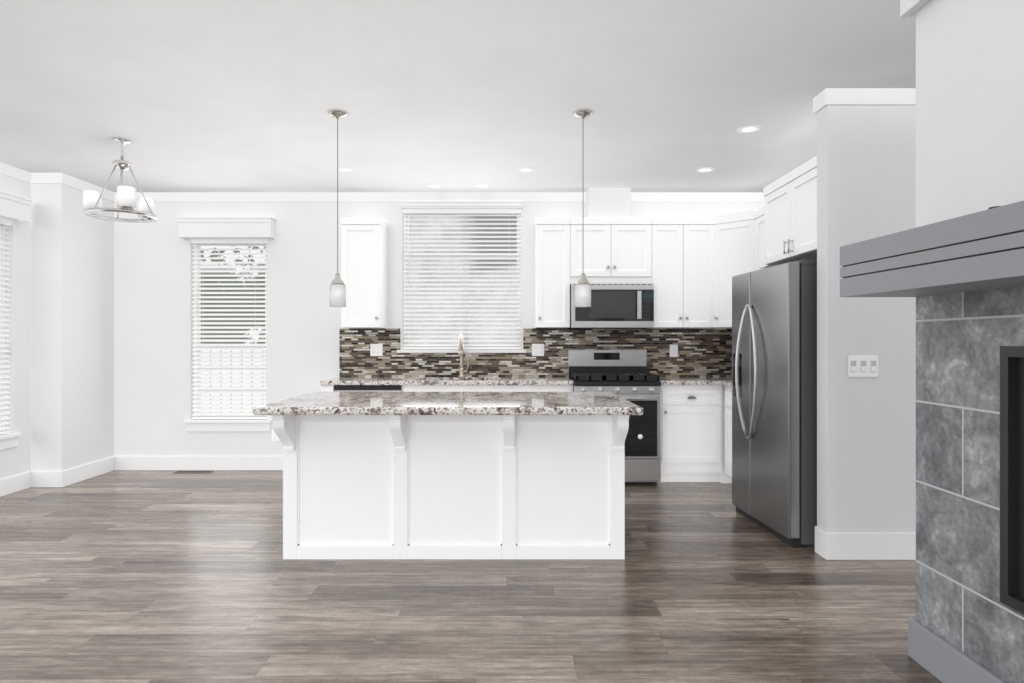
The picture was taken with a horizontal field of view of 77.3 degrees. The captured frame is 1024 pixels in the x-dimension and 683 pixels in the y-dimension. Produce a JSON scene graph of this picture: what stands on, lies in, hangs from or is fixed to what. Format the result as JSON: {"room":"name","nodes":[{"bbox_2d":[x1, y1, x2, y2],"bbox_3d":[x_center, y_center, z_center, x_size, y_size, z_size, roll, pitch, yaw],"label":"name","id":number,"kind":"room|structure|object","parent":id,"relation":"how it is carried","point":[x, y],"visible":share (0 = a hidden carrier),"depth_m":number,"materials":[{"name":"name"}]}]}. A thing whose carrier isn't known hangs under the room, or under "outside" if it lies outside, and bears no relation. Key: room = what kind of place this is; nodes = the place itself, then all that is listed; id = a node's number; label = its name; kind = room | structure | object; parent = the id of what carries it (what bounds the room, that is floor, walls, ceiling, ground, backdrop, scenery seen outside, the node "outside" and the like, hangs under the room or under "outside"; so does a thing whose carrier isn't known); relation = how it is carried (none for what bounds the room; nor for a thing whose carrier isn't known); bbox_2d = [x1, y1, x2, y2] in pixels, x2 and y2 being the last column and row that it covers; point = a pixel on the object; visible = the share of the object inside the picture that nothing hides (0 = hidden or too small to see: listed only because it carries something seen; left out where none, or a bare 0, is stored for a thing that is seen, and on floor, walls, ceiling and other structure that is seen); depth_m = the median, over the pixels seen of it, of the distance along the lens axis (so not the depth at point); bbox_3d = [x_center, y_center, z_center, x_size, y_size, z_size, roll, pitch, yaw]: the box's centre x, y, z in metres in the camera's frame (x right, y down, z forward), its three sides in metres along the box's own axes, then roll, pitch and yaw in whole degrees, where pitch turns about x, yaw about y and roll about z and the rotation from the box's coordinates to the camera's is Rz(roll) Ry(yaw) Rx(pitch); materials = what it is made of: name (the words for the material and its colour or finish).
{"room":"kitchen","nodes":[
{"label":"kitchen","id":0,"kind":"room"},
{"bbox_2d":[0,174,113,478],"bbox_3d":[-4.125,-0.100,2.460,0.390,2.740,7.960,0,0,0],"label":"wall","id":1,"kind":"structure","parent":0,"point":[61,329],"depth_m":5.59,"materials":[{"name":"paint"}]},
{"bbox_2d":[1,225,4,430],"bbox_3d":[-4.293,-0.121,4.994,0.045,1.788,0.787,0,0,0],"label":"window","id":2,"kind":"structure","parent":1,"relation":"in","point":[3,265],"depth_m":5.37,"materials":[{"name":"white plastic"}]},
{"bbox_2d":[0,218,11,434],"bbox_3d":[-4.232,-0.122,4.994,0.060,1.782,0.779,0,0,0],"label":"blind","id":3,"kind":"object","parent":2,"relation":"attached to","point":[4,222],"visible":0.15,"depth_m":5.33,"materials":[{"name":"white"}]},
{"bbox_2d":[0,433,21,449],"bbox_3d":[-4.215,0.831,4.994,0.110,0.115,0.887,0,0,0],"label":"window sill","id":4,"kind":"structure","parent":1,"relation":"attached to","point":[7,441],"depth_m":5.32,"materials":[{"name":"white wood"}]},
{"bbox_2d":[0,190,31,222],"bbox_3d":[-4.149,-1.115,4.994,0.099,0.200,0.953,0,0,0],"label":"valance","id":5,"kind":"object","parent":1,"relation":"attached to","point":[14,206],"visible":1,"depth_m":5.30,"materials":[{"name":"white wood"}]},
{"bbox_2d":[0,162,35,183],"bbox_3d":[-4.192,-1.423,2.093,0.017,0.095,6.986,0,0,0],"label":"crown molding","id":6,"kind":"structure","parent":1,"relation":"attached to","point":[5,169],"depth_m":5.42,"materials":[{"name":"white wood"}]},
{"bbox_2d":[0,471,35,496],"bbox_3d":[-4.190,1.200,2.093,0.020,0.140,6.986,0,0,0],"label":"baseboard","id":7,"kind":"structure","parent":1,"relation":"attached to","point":[19,482],"depth_m":5.42,"materials":[{"name":"white wood"}]},
{"bbox_2d":[56,173,115,201],"bbox_3d":[-3.922,-1.423,5.926,0.017,0.095,0.708,0,0,0],"label":"crown molding","id":8,"kind":"structure","parent":1,"relation":"attached to","point":[61,178],"depth_m":5.82,"materials":[{"name":"white"}]},
{"bbox_2d":[56,456,115,486],"bbox_3d":[-3.920,1.200,5.925,0.020,0.140,0.710,0,0,0],"label":"baseboard","id":9,"kind":"structure","parent":1,"relation":"attached to","point":[67,477],"depth_m":5.87,"materials":[{"name":"white wood"}]},
{"bbox_2d":[320,376,423,383],"bbox_3d":[-1.284,0.390,5.993,0.830,0.084,0.647,0,0,0],"label":"countertop","id":10,"kind":"structure","parent":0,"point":[342,379],"depth_m":5.71,"materials":[{"name":"grey stone"}]},
{"bbox_2d":[114,202,764,455],"bbox_3d":[-0.655,-0.100,6.380,6.550,2.740,0.120,0,0,0],"label":"wall","id":11,"kind":"structure","parent":0,"point":[153,333],"depth_m":6.32,"materials":[{"name":"paint"}]},
{"bbox_2d":[116,456,282,469],"bbox_3d":[-2.825,1.200,6.312,2.210,0.140,0.016,0,0,0],"label":"baseboard","id":12,"kind":"structure","parent":11,"relation":"attached to","point":[122,462],"depth_m":6.30,"materials":[{"name":"white wood"}]},
{"bbox_2d":[177,217,274,238],"bbox_3d":[-2.797,-1.115,6.269,0.921,0.200,0.099,0,0,0],"label":"valance","id":13,"kind":"object","parent":11,"relation":"attached to","point":[225,226],"visible":1,"depth_m":6.23,"materials":[{"name":"white wood"}]},
{"bbox_2d":[184,420,271,431],"bbox_3d":[-2.797,0.831,6.335,0.855,0.115,0.110,0,0,0],"label":"window sill","id":14,"kind":"structure","parent":11,"relation":"attached to","point":[227,425],"depth_m":6.30,"materials":[{"name":"white wood"}]},
{"bbox_2d":[194,246,266,412],"bbox_3d":[-2.797,-0.121,6.412,0.755,1.788,0.045,0,0,0],"label":"window","id":15,"kind":"structure","parent":11,"relation":"in","point":[198,260],"depth_m":6.39,"materials":[{"name":"white plastic"}]},
{"bbox_2d":[191,239,266,418],"bbox_3d":[-2.797,-0.122,6.352,0.747,1.782,0.060,0,0,0],"label":"window blind","id":16,"kind":"object","parent":15,"relation":"attached to","point":[229,242],"visible":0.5,"depth_m":6.35,"materials":[{"name":"white plastic"}]},
{"bbox_2d":[272,430,278,441],"bbox_3d":[-2.336,0.929,6.315,0.072,0.115,0.008,0,0,0],"label":"electrical outlet","id":17,"kind":"object","parent":11,"relation":"attached to","point":[275,438],"visible":0.77,"depth_m":6.31,"materials":[{"name":"white plastic"}]},
{"bbox_2d":[341,217,386,327],"bbox_3d":[-1.416,-0.645,6.154,0.366,1.030,0.326,0,0,0],"label":"upper cabinet","id":18,"kind":"object","parent":11,"relation":"attached to","point":[363,239],"depth_m":6.00,"materials":[{"name":"white wood"}]},
{"bbox_2d":[370,344,382,355],"bbox_3d":[-1.335,0.083,6.304,0.120,0.121,0.008,0,0,0],"label":"electrical outlet","id":19,"kind":"object","parent":11,"relation":"attached to","point":[376,349],"visible":1,"depth_m":6.30,"materials":[{"name":"white plastic"}]},
{"bbox_2d":[116,192,764,201],"bbox_3d":[-0.715,-1.423,6.313,6.430,0.095,0.014,0,0,0],"label":"crown molding","id":20,"kind":"structure","parent":11,"relation":"attached to","point":[159,196],"depth_m":6.31,"materials":[{"name":"white"}]},
{"bbox_2d":[397,350,525,352],"bbox_3d":[-0.495,0.097,6.335,1.274,0.030,0.110,0,0,0],"label":"window sill","id":21,"kind":"structure","parent":11,"relation":"attached to","point":[464,351],"depth_m":6.28,"materials":[{"name":"white"}]},
{"bbox_2d":[400,201,522,207],"bbox_3d":[-0.495,-1.349,6.303,1.214,0.070,0.031,0,0,0],"label":"valance","id":22,"kind":"object","parent":11,"relation":"attached to","point":[461,204],"visible":0.96,"depth_m":6.29,"materials":[{"name":"white wood"}]},
{"bbox_2d":[404,216,520,349],"bbox_3d":[-0.495,-0.616,6.412,1.174,1.396,0.045,0,0,0],"label":"window","id":23,"kind":"structure","parent":11,"relation":"in","point":[463,256],"depth_m":6.39,"materials":[{"name":"white plastic"}]},
{"bbox_2d":[403,209,520,348],"bbox_3d":[-0.495,-0.617,6.352,1.166,1.390,0.060,0,0,0],"label":"window blind","id":24,"kind":"object","parent":23,"relation":"attached to","point":[461,212],"visible":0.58,"depth_m":6.35,"materials":[{"name":"white plastic"}]},
{"bbox_2d":[532,344,543,355],"bbox_3d":[0.257,0.083,6.304,0.119,0.121,0.008,0,0,0],"label":"electrical outlet","id":25,"kind":"object","parent":11,"relation":"attached to","point":[537,349],"visible":1,"depth_m":6.30,"materials":[{"name":"white plastic"}]},
{"bbox_2d":[535,217,579,327],"bbox_3d":[0.415,-0.645,6.154,0.374,1.030,0.326,0,0,0],"label":"upper cabinet","id":26,"kind":"object","parent":11,"relation":"attached to","point":[557,239],"depth_m":6.00,"materials":[{"name":"white wood"}]},
{"bbox_2d":[586,188,630,215],"bbox_3d":[0.933,-1.315,6.213,0.402,0.306,0.206,0,0,0],"label":"cover","id":27,"kind":"object","parent":11,"relation":"attached to","point":[599,201],"depth_m":6.11,"materials":[{"name":"white"}]},
{"bbox_2d":[580,216,643,279],"bbox_3d":[0.928,-0.882,6.154,0.765,0.555,0.326,0,0,0],"label":"upper cabinet","id":28,"kind":"object","parent":11,"relation":"attached to","point":[611,247],"depth_m":6.00,"materials":[{"name":"white wood"}]},
{"bbox_2d":[568,283,653,328],"bbox_3d":[0.928,-0.332,6.084,0.759,0.409,0.432,0,0,0],"label":"over-the-range microwave","id":29,"kind":"object","parent":28,"relation":"attached to","point":[622,305],"visible":0.92,"depth_m":5.90,"materials":[{"name":"silver metal"}]},
{"bbox_2d":[636,217,707,327],"bbox_3d":[1.596,-0.645,6.136,0.687,1.030,0.360,0,0,0],"label":"upper cabinet","id":30,"kind":"object","parent":11,"relation":"attached to","point":[689,267],"depth_m":6.00,"materials":[{"name":"white wood"}]},
{"bbox_2d":[670,345,677,356],"bbox_3d":[1.593,0.091,6.304,0.081,0.123,0.008,0,0,0],"label":"electrical outlet","id":31,"kind":"object","parent":11,"relation":"attached to","point":[673,350],"visible":1,"depth_m":6.30,"materials":[{"name":"white plastic"}]},
{"bbox_2d":[708,210,751,327],"bbox_3d":[2.167,-0.655,5.985,0.658,1.050,0.663,0,0,0],"label":"upper cabinet","id":32,"kind":"object","parent":11,"relation":"attached to","point":[729,234],"depth_m":5.92,"materials":[{"name":"white wood"}]},
{"bbox_2d":[0,0,915,191],"bbox_3d":[-0.850,-1.520,2.460,6.940,0.100,7.960,0,0,0],"label":"ceiling","id":33,"kind":"structure","parent":0,"point":[248,95],"depth_m":3.72,"materials":[{"name":"paint"}]},
{"bbox_2d":[82,138,157,222],"bbox_3d":[-2.863,-1.189,4.684,0.484,0.560,0.473,0,0,0],"label":"chandelier","id":34,"kind":"object","parent":33,"relation":"hanging from","point":[145,211],"visible":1,"depth_m":4.62,"materials":[{"name":"silver metal"}]},
{"bbox_2d":[328,110,347,306],"bbox_3d":[-1.121,-0.846,4.116,0.125,1.246,0.125,0,0,0],"label":"pendant light","id":35,"kind":"object","parent":33,"relation":"hanging from","point":[337,291],"visible":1,"depth_m":4.08,"materials":[{"name":"white glass"}]},
{"bbox_2d":[336,167,354,172],"bbox_3d":[-1.425,-1.467,5.480,0.160,0.005,0.160,0,0,0],"label":"recessed light","id":36,"kind":"object","parent":33,"relation":"in","point":[345,169],"visible":0.96,"depth_m":5.47,"materials":[{"name":"white"}]},
{"bbox_2d":[426,184,442,187],"bbox_3d":[-0.730,-1.467,6.050,0.160,0.005,0.160,0,0,0],"label":"recessed light","id":37,"kind":"object","parent":33,"relation":"in","point":[434,186],"visible":1,"depth_m":6.04,"materials":[{"name":"white"}]},
{"bbox_2d":[475,184,490,187],"bbox_3d":[-0.274,-1.467,6.050,0.160,0.005,0.160,0,0,0],"label":"recessed light","id":38,"kind":"object","parent":33,"relation":"in","point":[483,186],"visible":1,"depth_m":6.05,"materials":[{"name":"white"}]},
{"bbox_2d":[517,167,534,172],"bbox_3d":[0.122,-1.467,5.480,0.160,0.005,0.160,0,0,0],"label":"recessed light","id":39,"kind":"object","parent":33,"relation":"in","point":[526,169],"visible":1,"depth_m":5.46,"materials":[{"name":"white"}]},
{"bbox_2d":[573,110,592,306],"bbox_3d":[0.457,-0.846,4.116,0.125,1.246,0.125,0,0,0],"label":"pendant light","id":40,"kind":"object","parent":33,"relation":"hanging from","point":[582,292],"visible":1,"depth_m":4.08,"materials":[{"name":"white glass"}]},
{"bbox_2d":[695,167,714,172],"bbox_3d":[1.652,-1.467,5.480,0.160,0.005,0.160,0,0,0],"label":"recessed light","id":41,"kind":"object","parent":33,"relation":"in","point":[704,169],"visible":1,"depth_m":5.47,"materials":[{"name":"white"}]},
{"bbox_2d":[737,125,760,132],"bbox_3d":[1.640,-1.467,4.430,0.160,0.005,0.160,0,0,0],"label":"recessed light","id":42,"kind":"object","parent":33,"relation":"in","point":[750,129],"visible":1,"depth_m":4.43,"materials":[{"name":"white"}]},
{"bbox_2d":[416,384,499,391],"bbox_3d":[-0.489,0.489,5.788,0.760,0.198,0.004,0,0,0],"label":"sink","id":43,"kind":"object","parent":0,"relation":"attached to","point":[419,387],"depth_m":5.72,"materials":[{"name":"white ceramic"}]},
{"bbox_2d":[424,380,499,383],"bbox_3d":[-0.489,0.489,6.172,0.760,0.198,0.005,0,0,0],"label":"countertop","id":44,"kind":"structure","parent":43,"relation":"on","point":[425,381],"depth_m":5.67,"materials":[{"name":"grey stone"}]},
{"bbox_2d":[458,334,468,376],"bbox_3d":[-0.471,0.137,6.155,0.101,0.420,0.224,0,0,0],"label":"faucet","id":45,"kind":"object","parent":44,"relation":"on","point":[462,370],"visible":1,"depth_m":6.21,"materials":[{"name":"silver metal"}]},
{"bbox_2d":[0,470,941,682],"bbox_3d":[-0.850,1.320,2.460,6.940,0.100,7.960,0,0,0],"label":"floor","id":46,"kind":"structure","parent":0,"point":[142,576],"depth_m":3.11,"materials":[{"name":"brown wood"}]},
{"bbox_2d":[173,471,212,472],"bbox_3d":[-3.095,1.266,6.220,0.350,0.007,0.100,0,0,0],"label":"floor vent","id":47,"kind":"object","parent":46,"relation":"in","point":[193,472],"visible":1,"depth_m":6.20,"materials":[{"name":"brown"}]},
{"bbox_2d":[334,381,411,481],"bbox_3d":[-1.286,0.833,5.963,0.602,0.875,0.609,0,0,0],"label":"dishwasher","id":48,"kind":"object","parent":46,"relation":"on","point":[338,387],"depth_m":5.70,"materials":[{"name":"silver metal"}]},
{"bbox_2d":[272,416,628,559],"bbox_3d":[-0.339,0.835,4.013,1.990,0.870,0.975,0,0,0],"label":"kitchen island","id":49,"kind":"object","parent":46,"relation":"on","point":[453,475],"depth_m":3.75,"materials":[{"name":"white wood"}]},
{"bbox_2d":[253,392,642,415],"bbox_3d":[-0.345,0.376,3.985,2.110,0.044,1.090,0,0,0],"label":"island countertop","id":50,"kind":"structure","parent":49,"relation":"on","point":[314,403],"depth_m":3.60,"materials":[{"name":"grey stone"}]},
{"bbox_2d":[504,384,572,391],"bbox_3d":[0.238,0.830,6.008,0.615,0.880,0.617,0,0,0],"label":"base cabinet","id":51,"kind":"object","parent":46,"relation":"on","point":[507,387],"depth_m":5.72,"materials":[{"name":"white wood"}]},
{"bbox_2d":[500,376,571,383],"bbox_3d":[0.218,0.368,5.993,0.655,0.040,0.647,0,0,0],"label":"countertop","id":52,"kind":"structure","parent":51,"relation":"on","point":[503,379],"depth_m":5.71,"materials":[{"name":"grey stone"}]},
{"bbox_2d":[568,350,660,483],"bbox_3d":[0.930,0.675,5.931,0.759,1.190,0.737,0,0,0],"label":"range","id":53,"kind":"object","parent":46,"relation":"on","point":[624,374],"visible":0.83,"depth_m":5.62,"materials":[{"name":"silver metal"}]},
{"bbox_2d":[660,384,723,482],"bbox_3d":[1.599,0.830,6.008,0.564,0.880,0.617,0,0,0],"label":"base cabinet","id":54,"kind":"object","parent":46,"relation":"on","point":[692,415],"depth_m":5.71,"materials":[{"name":"white wood"}]},
{"bbox_2d":[659,376,731,383],"bbox_3d":[1.907,0.368,5.993,1.180,0.040,0.647,0,0,0],"label":"countertop","id":55,"kind":"structure","parent":54,"relation":"on","point":[663,379],"depth_m":5.86,"materials":[{"name":"grey stone"}]},
{"bbox_2d":[720,380,731,387],"bbox_3d":[2.178,0.368,5.275,0.636,0.040,0.790,0,0,0],"label":"countertop","id":56,"kind":"structure","parent":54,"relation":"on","point":[727,383],"depth_m":5.58,"materials":[{"name":"grey stone"}]},
{"bbox_2d":[724,388,731,482],"bbox_3d":[2.188,0.830,5.299,0.616,0.880,0.838,0,0,0],"label":"base cabinet","id":57,"kind":"object","parent":46,"relation":"on","point":[727,391],"depth_m":5.60,"materials":[{"name":"white wood"}]},
{"bbox_2d":[732,259,816,547],"bbox_3d":[2.019,0.383,4.386,0.865,1.775,0.870,0,0,-4],"label":"fridge","id":58,"kind":"object","parent":46,"relation":"on","point":[774,400],"visible":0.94,"depth_m":4.09,"materials":[{"name":"silver metal"}]},
{"bbox_2d":[752,209,763,270],"bbox_3d":[2.318,-0.645,5.321,0.357,1.030,0.872,0,0,0],"label":"upper cabinet","id":59,"kind":"object","parent":0,"relation":"attached to","point":[755,212],"depth_m":5.69,"materials":[{"name":"white wood"}]},
{"bbox_2d":[817,106,915,531],"bbox_3d":[2.171,-0.100,3.800,0.658,2.740,0.130,0,0,0],"label":"wall","id":60,"kind":"structure","parent":0,"point":[866,426],"depth_m":3.73,"materials":[{"name":"paint"}]},
{"bbox_2d":[760,156,816,267],"bbox_3d":[2.188,-0.857,4.321,0.616,0.575,0.898,0,0,0],"label":"upper cabinet","id":61,"kind":"object","parent":60,"relation":"attached to","point":[788,217],"depth_m":4.32,"materials":[{"name":"white wood"}]},
{"bbox_2d":[848,356,877,376],"bbox_3d":[2.047,0.145,3.729,0.174,0.124,0.010,0,0,0],"label":"switch plate","id":62,"kind":"object","parent":60,"relation":"attached to","point":[862,366],"visible":1,"depth_m":3.73,"materials":[{"name":"white plastic"}]},
{"bbox_2d":[820,528,915,559],"bbox_3d":[2.163,1.192,3.729,0.674,0.157,0.020,0,0,0],"label":"baseboard","id":63,"kind":"structure","parent":60,"relation":"attached to","point":[865,545],"depth_m":3.72,"materials":[{"name":"white wood"}]},
{"bbox_2d":[820,88,915,110],"bbox_3d":[2.160,-1.423,3.725,0.680,0.095,0.025,0,0,0],"label":"crown molding","id":64,"kind":"structure","parent":60,"relation":"attached to","point":[824,98],"depth_m":3.71,"materials":[{"name":"white"}]},
{"bbox_2d":[900,0,1023,682],"bbox_3d":[2.040,-0.100,1.004,0.920,2.740,3.208,0,0,0],"label":"wall","id":65,"kind":"structure","parent":0,"point":[970,366],"depth_m":2.26,"materials":[{"name":"paint"}]},
{"bbox_2d":[840,201,1023,296],"bbox_3d":[1.467,-0.283,1.035,0.302,0.210,3.070,0,0,0],"label":"mantel shelf","id":66,"kind":"object","parent":65,"relation":"attached to","point":[982,250],"visible":1,"depth_m":2.04,"materials":[{"name":"grey wood"}]},
{"bbox_2d":[908,618,1006,682],"bbox_3d":[2.050,1.192,0.994,0.900,0.155,3.188,0,0,0],"label":"baseboard","id":67,"kind":"structure","parent":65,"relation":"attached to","point":[942,660],"depth_m":2.38,"materials":[{"name":"grey wood"}]},
{"label":"outside","id":68,"kind":"structure","parent":0,"visible":0},
{"bbox_2d":[201,246,264,412],"bbox_3d":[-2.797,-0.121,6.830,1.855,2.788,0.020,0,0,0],"label":"outside view","id":69,"kind":"object","parent":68,"point":[232,260],"depth_m":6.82,"materials":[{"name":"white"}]},
{"bbox_2d":[409,216,516,343],"bbox_3d":[-0.495,-0.616,6.830,2.274,2.396,0.020,0,0,0],"label":"outside view","id":70,"kind":"structure","parent":68,"point":[462,230],"depth_m":6.82,"materials":[{"name":"white"}]}
]}

